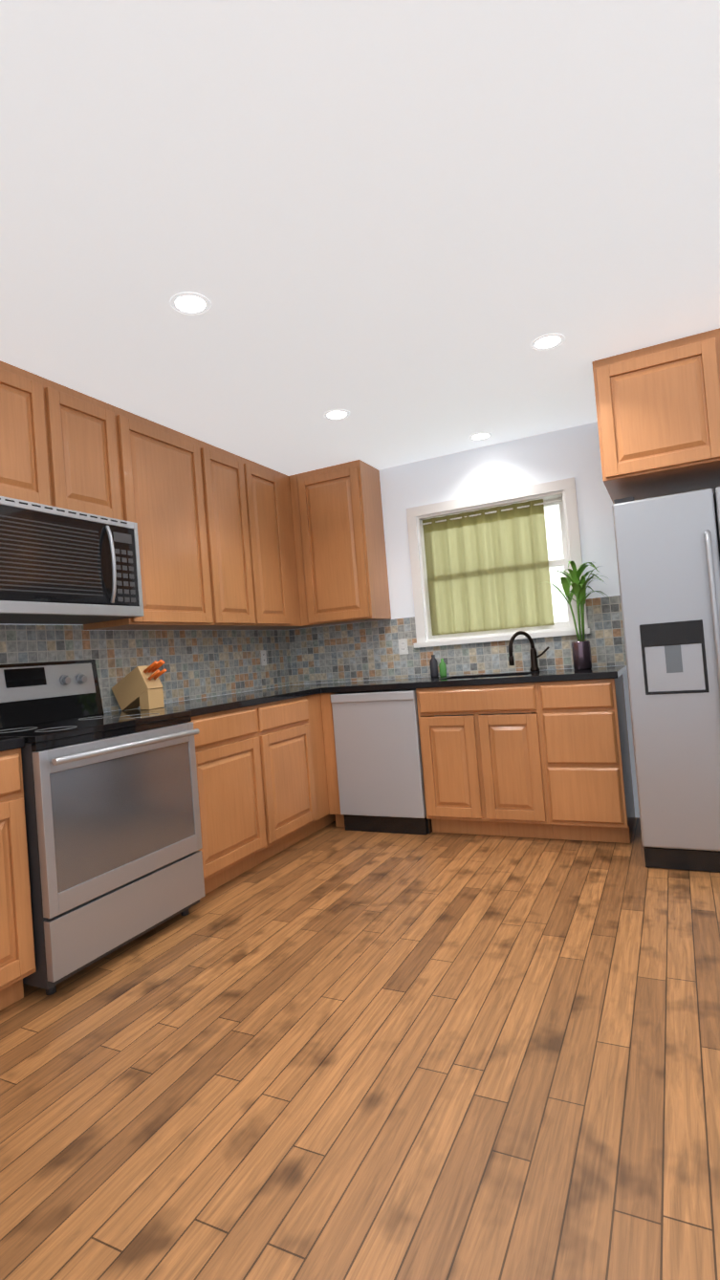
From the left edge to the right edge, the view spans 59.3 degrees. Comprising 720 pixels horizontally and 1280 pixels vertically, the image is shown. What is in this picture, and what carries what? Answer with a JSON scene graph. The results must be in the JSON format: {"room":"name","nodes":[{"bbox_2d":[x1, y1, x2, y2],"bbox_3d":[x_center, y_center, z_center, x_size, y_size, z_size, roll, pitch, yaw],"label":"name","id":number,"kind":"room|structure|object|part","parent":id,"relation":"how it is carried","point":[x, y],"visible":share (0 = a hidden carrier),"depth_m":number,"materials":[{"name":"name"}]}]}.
{"room":"kitchen","nodes":[
{"label":"kitchen","id":0,"kind":"room"},
{"bbox_2d":[0,623,291,712],"bbox_3d":[-1.967,0.111,2.399,0.150,2.500,6.300,-5,-1,26],"label":"wall","id":1,"kind":"structure","parent":0,"point":[101,630],"depth_m":3.34,"materials":[{"name":"white paint"}]},
{"bbox_2d":[0,360,72,510],"bbox_3d":[-1.607,-0.857,2.733,0.349,0.609,0.475,-5,-1,26],"label":"upper cabinet","id":2,"kind":"object","parent":1,"relation":"attached to","point":[34,438],"depth_m":2.74,"materials":[{"name":"brown wood"}]},
{"bbox_2d":[0,496,143,624],"bbox_3d":[-1.423,-0.325,2.837,0.478,0.462,0.798,-5,-1,26],"label":"microwave","id":3,"kind":"object","parent":2,"relation":"attached to","point":[61,566],"visible":1,"depth_m":2.74,"materials":[{"name":"grey metal"}]},
{"bbox_2d":[65,386,130,521],"bbox_3d":[-1.459,-0.862,3.033,0.349,0.609,0.475,-5,-1,26],"label":"upper cabinet","id":4,"kind":"object","parent":1,"relation":"attached to","point":[97,458],"depth_m":3.04,"materials":[{"name":"brown wood"}]},
{"bbox_2d":[0,624,291,712],"bbox_3d":[-1.458,0.155,3.235,0.008,0.464,4.048,-5,-1,26],"label":"backsplash","id":5,"kind":"structure","parent":1,"relation":"attached to","point":[200,663],"depth_m":3.86,"materials":[{"name":"tile"}]},
{"bbox_2d":[260,650,266,665],"bbox_3d":[-0.717,0.133,4.716,0.007,0.114,0.070,-5,-1,26],"label":"electrical outlet","id":6,"kind":"object","parent":5,"relation":"attached to","point":[262,652],"depth_m":4.71,"materials":[{"name":"white plastic"}]},
{"bbox_3d":[-0.718,0.134,4.716,0.005,0.114,0.070,-5,-1,26],"label":"plate","id":7,"kind":"part","parent":6,"relation":"part of","materials":[{"name":"white plastic"}]},
{"bbox_2d":[83,409,225,629],"bbox_3d":[-1.177,-0.623,3.558,0.349,1.107,0.709,-5,-1,26],"label":"upper cabinet","id":8,"kind":"object","parent":1,"relation":"attached to","point":[172,495],"depth_m":3.48,"materials":[{"name":"brown wood"}]},
{"bbox_2d":[202,446,267,629],"bbox_3d":[-0.961,-0.630,3.996,0.349,1.107,0.564,-5,-1,26],"label":"upper cabinet","id":9,"kind":"object","parent":1,"relation":"attached to","point":[227,540],"depth_m":4.01,"materials":[{"name":"brown wood"}]},
{"bbox_2d":[244,461,286,629],"bbox_3d":[-0.789,-0.636,4.343,0.349,1.107,0.490,-5,-1,26],"label":"upper cabinet","id":10,"kind":"object","parent":1,"relation":"attached to","point":[267,508],"depth_m":4.32,"materials":[{"name":"brown wood"}]},
{"bbox_2d":[271,470,305,629],"bbox_3d":[-0.572,-0.644,4.734,0.393,1.107,0.552,-5,-1,26],"label":"upper cabinet","id":11,"kind":"object","parent":1,"relation":"attached to","point":[286,488],"depth_m":4.59,"materials":[{"name":"brown wood"}]},
{"bbox_2d":[0,817,719,1279],"bbox_3d":[0.169,1.231,1.362,4.700,0.120,6.300,-5,-1,26],"label":"floor","id":12,"kind":"structure","parent":0,"point":[331,1051],"depth_m":1.72,"materials":[{"name":"brown wood"}]},
{"bbox_2d":[0,741,35,1010],"bbox_3d":[-1.609,0.872,2.097,0.629,0.909,0.701,-5,-1,26],"label":"base cabinet","id":13,"kind":"object","parent":12,"relation":"on","point":[17,959],"depth_m":2.21,"materials":[{"name":"brown wood"}]},
{"bbox_2d":[0,737,24,749],"bbox_3d":[-1.772,0.403,1.849,0.633,0.037,1.277,-5,-1,26],"label":"countertop","id":14,"kind":"structure","parent":13,"relation":"on","point":[13,741],"depth_m":2.24,"materials":[{"name":"black stone"}]},
{"bbox_2d":[0,659,205,995],"bbox_3d":[-1.216,0.694,2.752,0.723,1.231,0.816,-5,-1,26],"label":"stove","id":15,"kind":"object","parent":12,"relation":"on","point":[113,827],"visible":1,"depth_m":2.56,"materials":[{"name":"grey metal"}]},
{"bbox_2d":[187,715,279,894],"bbox_3d":[-0.937,0.849,3.457,0.629,0.909,0.681,-5,-1,26],"label":"base cabinet","id":16,"kind":"object","parent":12,"relation":"on","point":[239,815],"depth_m":3.33,"materials":[{"name":"brown wood"}]},
{"bbox_2d":[271,715,321,852],"bbox_3d":[-0.711,0.842,3.914,0.629,0.909,0.634,-5,-1,26],"label":"base cabinet","id":17,"kind":"object","parent":12,"relation":"on","point":[293,740],"depth_m":3.87,"materials":[{"name":"brown wood"}]},
{"bbox_2d":[313,715,344,828],"bbox_3d":[-0.415,0.832,4.513,0.629,0.909,0.852,-5,-1,26],"label":"base cabinet","id":18,"kind":"object","parent":12,"relation":"on","point":[323,725],"depth_m":4.20,"materials":[{"name":"brown wood"}]},
{"bbox_2d":[330,688,432,835],"bbox_3d":[0.239,0.778,4.298,0.592,0.904,0.622,-5,-1,26],"label":"dishwasher","id":19,"kind":"object","parent":12,"relation":"on","point":[379,762],"visible":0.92,"depth_m":4.02,"materials":[{"name":"grey metal"}]},
{"bbox_2d":[523,676,634,843],"bbox_3d":[1.324,0.676,3.776,0.484,0.909,0.629,-5,-1,26],"label":"base cabinet","id":20,"kind":"object","parent":12,"relation":"on","point":[541,754],"depth_m":3.51,"materials":[{"name":"brown wood"}]},
{"bbox_2d":[103,665,625,718],"bbox_3d":[0.127,0.292,3.627,2.468,0.037,1.945,-5,-1,26],"label":"countertop","id":21,"kind":"structure","parent":20,"relation":"on","point":[554,687],"depth_m":3.71,"materials":[{"name":"black stone"}]},
{"bbox_2d":[111,659,166,710],"bbox_3d":[-1.169,0.241,3.379,0.325,0.256,0.110,-5,-1,26],"label":"knife block","id":22,"kind":"object","parent":21,"relation":"on","point":[141,686],"visible":1,"depth_m":3.33,"materials":[{"name":"brown wood"}]},
{"bbox_2d":[429,654,436,677],"bbox_3d":[0.515,0.181,4.409,0.056,0.155,0.055,-5,-1,26],"label":"soap bottle","id":23,"kind":"object","parent":21,"relation":"on","point":[433,665],"depth_m":4.39,"materials":[{"name":"grey plastic"}]},
{"bbox_2d":[435,658,446,676],"bbox_3d":[0.572,0.191,4.365,0.048,0.125,0.047,-5,-1,26],"label":"soap bottle","id":24,"kind":"object","parent":21,"relation":"on","point":[443,666],"depth_m":4.35,"materials":[{"name":"green plastic"}]},
{"bbox_2d":[508,630,549,671],"bbox_3d":[1.090,0.071,4.078,0.241,0.268,0.170,-5,-1,26],"label":"faucet","id":25,"kind":"object","parent":21,"relation":"on","point":[533,661],"visible":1,"depth_m":4.09,"materials":[{"name":"black metal"}]},
{"bbox_2d":[538,561,607,670],"bbox_3d":[1.331,-0.150,3.911,0.441,0.664,0.272,-5,-1,26],"label":"bamboo plant","id":26,"kind":"object","parent":21,"relation":"on","point":[581,655],"visible":1,"depth_m":3.87,"materials":[{"name":"green plant"}]},
{"bbox_2d":[611,486,719,872],"bbox_3d":[1.944,0.163,3.242,1.010,1.811,0.965,-5,-1,26],"label":"fridge","id":27,"kind":"object","parent":12,"relation":"on","point":[667,549],"visible":1,"depth_m":3.00,"materials":[{"name":"grey metal"}]},
{"bbox_2d":[0,0,719,476],"bbox_3d":[-0.039,-1.380,1.421,4.700,0.120,6.300,-5,-1,26],"label":"ceiling","id":28,"kind":"structure","parent":0,"point":[403,231],"depth_m":1.93,"materials":[{"name":"white paint"}]},
{"bbox_2d":[170,291,211,315],"bbox_3d":[-0.630,-1.250,2.352,0.148,0.006,0.148,-5,-1,26],"label":"recessed light","id":29,"kind":"object","parent":28,"relation":"in","point":[187,303],"visible":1,"depth_m":2.35,"materials":[{"name":"white"}]},
{"bbox_2d":[323,409,349,419],"bbox_3d":[-0.130,-1.263,3.543,0.148,0.006,0.148,-5,-1,26],"label":"recessed light","id":30,"kind":"object","parent":28,"relation":"in","point":[337,414],"visible":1,"depth_m":3.54,"materials":[{"name":"white"}]},
{"bbox_2d":[469,432,492,440],"bbox_3d":[0.782,-1.323,4.107,0.148,0.006,0.148,-5,-1,26],"label":"recessed light","id":31,"kind":"object","parent":28,"relation":"in","point":[480,436],"visible":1,"depth_m":4.11,"materials":[{"name":"white"}]},
{"bbox_2d":[530,333,564,350],"bbox_3d":[0.853,-1.356,2.877,0.148,0.006,0.148,-5,-1,26],"label":"recessed light","id":32,"kind":"object","parent":28,"relation":"in","point":[548,341],"visible":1,"depth_m":2.88,"materials":[{"name":"white"}]},
{"bbox_2d":[291,421,639,817],"bbox_3d":[1.427,-0.120,4.148,4.400,2.500,0.150,-5,-1,26],"label":"wall","id":33,"kind":"structure","parent":0,"point":[569,452],"depth_m":4.24,"materials":[{"name":"white paint"}]},
{"bbox_2d":[294,459,390,628],"bbox_3d":[-0.149,-0.680,4.638,0.578,1.107,0.349,-5,-1,26],"label":"upper cabinet","id":34,"kind":"object","parent":33,"relation":"attached to","point":[340,519],"depth_m":4.47,"materials":[{"name":"brown wood"}]},
{"bbox_2d":[287,595,626,684],"bbox_3d":[0.563,0.037,4.489,2.510,0.436,0.008,-5,-1,26],"label":"backsplash","id":35,"kind":"structure","parent":33,"relation":"attached to","point":[361,651],"depth_m":4.58,"materials":[{"name":"tile"}]},
{"bbox_2d":[397,638,408,654],"bbox_3d":[0.313,0.049,4.603,0.070,0.114,0.007,-5,-1,26],"label":"electrical outlet","id":36,"kind":"object","parent":35,"relation":"attached to","point":[402,647],"depth_m":4.60,"materials":[{"name":"white plastic"}]},
{"bbox_3d":[0.314,0.049,4.604,0.070,0.114,0.005,-5,-1,26],"label":"plate","id":37,"kind":"part","parent":36,"relation":"part of","materials":[{"name":"white plastic"}]},
{"bbox_2d":[406,477,590,648],"bbox_3d":[0.924,-0.496,4.365,1.200,1.010,0.195,-5,-1,26],"label":"window","id":38,"kind":"structure","parent":33,"relation":"in","point":[557,558],"depth_m":4.29,"materials":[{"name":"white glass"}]},
{"bbox_2d":[420,498,562,635],"bbox_3d":[0.919,-0.489,4.354,0.996,0.840,0.047,-5,-1,26],"label":"curtain","id":39,"kind":"object","parent":38,"relation":"hanging from","point":[488,570],"visible":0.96,"depth_m":4.37,"materials":[{"name":"green fabric"}]},
{"bbox_3d":[0.888,-0.877,4.363,0.996,0.012,0.012,-5,-1,26],"label":"rod","id":40,"kind":"part","parent":39,"relation":"part of","materials":[{"name":"white"}]},
{"bbox_3d":[0.950,-0.480,4.414,0.994,0.869,0.065,-5,-1,26],"label":"window sash","id":41,"kind":"part","parent":38,"relation":"part of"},
{"bbox_2d":[591,327,719,503],"bbox_3d":[1.853,-1.125,3.289,1.075,0.597,0.979,-5,-1,26],"label":"upper cabinet","id":42,"kind":"object","parent":33,"relation":"attached to","point":[658,410],"visible":1,"depth_m":2.99,"materials":[{"name":"brown wood"}]},
{"label":"outside","id":43,"kind":"structure","parent":0,"visible":0},
{"bbox_2d":[543,504,567,622],"bbox_3d":[1.310,-0.440,5.133,4.230,4.000,0.020,-5,-1,26],"label":"sky","id":44,"kind":"structure","parent":43,"point":[553,552],"depth_m":5.00,"materials":[{"name":"white"}]}
]}

